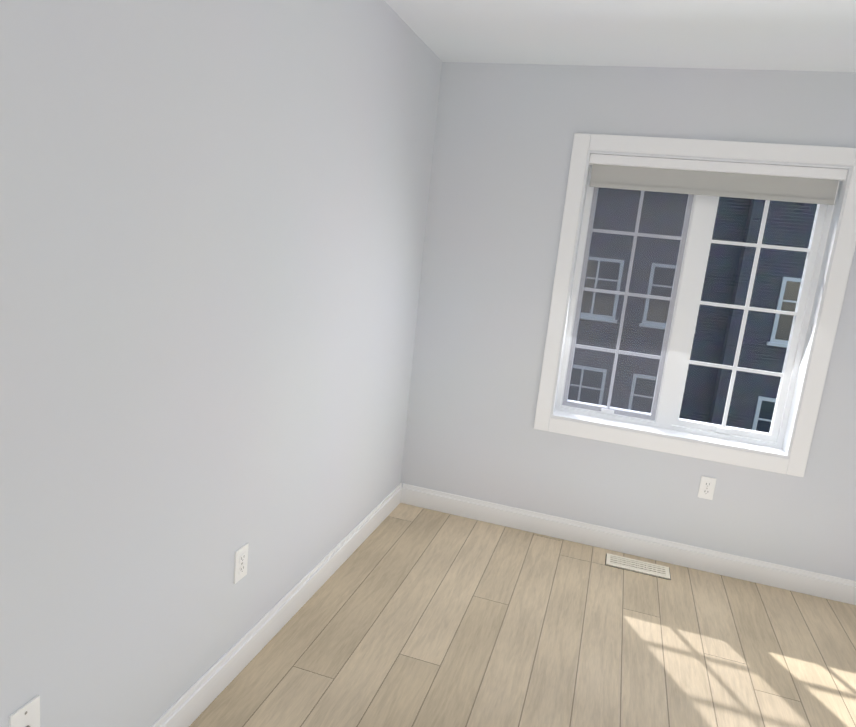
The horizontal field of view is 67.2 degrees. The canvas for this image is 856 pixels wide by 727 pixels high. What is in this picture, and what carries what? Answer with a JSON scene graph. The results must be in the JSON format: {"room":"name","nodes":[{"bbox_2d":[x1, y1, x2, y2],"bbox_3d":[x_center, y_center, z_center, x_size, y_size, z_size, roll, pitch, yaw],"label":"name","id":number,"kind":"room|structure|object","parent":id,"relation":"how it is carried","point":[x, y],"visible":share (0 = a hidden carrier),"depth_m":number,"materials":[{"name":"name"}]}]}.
{"room":"empty bedroom","nodes":[
{"label":"empty bedroom","id":0,"kind":"room"},
{"bbox_2d":[0,0,441,726],"bbox_3d":[-0.855,-0.057,1.543,0.270,2.500,4.965,9,11,16],"label":"wall","id":1,"kind":"structure","parent":0,"point":[212,224],"depth_m":1.76,"materials":[{"name":"grey paint"}]},
{"bbox_2d":[9,695,39,726],"bbox_3d":[-0.879,0.804,1.412,0.018,0.117,0.072,9,11,16],"label":"outlet plate","id":2,"kind":"object","parent":1,"relation":"attached to","point":[27,714],"visible":1,"depth_m":1.41,"materials":[{"name":"white plastic"}]},
{"bbox_2d":[234,543,248,583],"bbox_3d":[-0.637,0.683,2.200,0.009,0.117,0.072,9,11,16],"label":"duplex electrical outlet","id":3,"kind":"object","parent":1,"relation":"attached to","point":[241,563],"visible":1,"depth_m":2.19,"materials":[{"name":"white plastic"}]},
{"bbox_2d":[150,483,402,726],"bbox_3d":[-0.829,1.120,1.764,0.016,0.122,4.500,9,11,16],"label":"baseboard","id":4,"kind":"structure","parent":1,"relation":"attached to","point":[189,706],"depth_m":2.44,"materials":[{"name":"white wood"}]},
{"bbox_2d":[189,503,855,726],"bbox_3d":[0.656,1.515,1.322,3.740,0.180,4.965,9,11,16],"label":"floor","id":5,"kind":"structure","parent":0,"point":[406,615],"depth_m":2.64,"materials":[{"name":"brown wood"}]},
{"bbox_2d":[605,553,670,579],"bbox_3d":[1.103,1.065,3.386,0.328,0.007,0.138,9,11,16],"label":"floor vent","id":6,"kind":"object","parent":5,"relation":"in","point":[639,566],"visible":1,"depth_m":3.38,"materials":[{"name":"beige metal"}]},
{"bbox_2d":[384,0,855,71],"bbox_3d":[0.928,-1.102,0.814,3.740,0.180,4.965,9,11,16],"label":"ceiling","id":7,"kind":"structure","parent":0,"point":[805,35],"depth_m":2.69,"materials":[{"name":"white paint"}]},
{"bbox_2d":[401,62,855,580],"bbox_3d":[1.516,-0.165,3.371,3.740,2.860,0.310,9,11,16],"label":"wall","id":8,"kind":"structure","parent":0,"point":[504,139],"depth_m":3.42,"materials":[{"name":"grey paint"}]},
{"bbox_2d":[401,483,855,604],"bbox_3d":[1.347,1.021,3.442,3.168,0.122,0.016,9,11,16],"label":"baseboard","id":9,"kind":"structure","parent":8,"relation":"attached to","point":[834,588],"depth_m":3.49,"materials":[{"name":"white wood"}]},
{"bbox_2d":[534,133,855,476],"bbox_3d":[1.335,-0.318,3.330,1.349,1.570,0.211,9,11,16],"label":"window unit","id":10,"kind":"structure","parent":8,"relation":"in","point":[684,299],"depth_m":3.34,"materials":[{"name":"white plastic"}]},
{"bbox_2d":[589,154,847,328],"bbox_3d":[1.351,-0.618,3.218,1.163,0.750,0.058,9,11,16],"label":"window blind","id":11,"kind":"object","parent":10,"relation":"attached to","point":[812,185],"visible":1,"depth_m":3.15,"materials":[{"name":"grey fabric"}]},
{"bbox_2d":[698,476,715,499],"bbox_3d":[1.453,0.649,3.353,0.072,0.117,0.009,9,11,16],"label":"outlet","id":12,"kind":"object","parent":8,"relation":"attached to","point":[706,487],"visible":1,"depth_m":3.35,"materials":[{"name":"white plastic"}]},
{"label":"outside","id":13,"kind":"structure","parent":0,"visible":0},
{"bbox_3d":[10.797,-1.889,40.456,120.000,0.300,74.730,9,11,16],"label":"lawn","id":14,"kind":"structure","parent":13,"visible":0},
{"bbox_2d":[568,188,816,432],"bbox_3d":[1.862,-3.680,20.337,28.300,9.007,9.220,9,11,16],"label":"rowhouse","id":15,"kind":"structure","parent":14,"relation":"on","point":[754,324],"depth_m":15.03,"materials":[{"name":"grey brick"}]}
]}

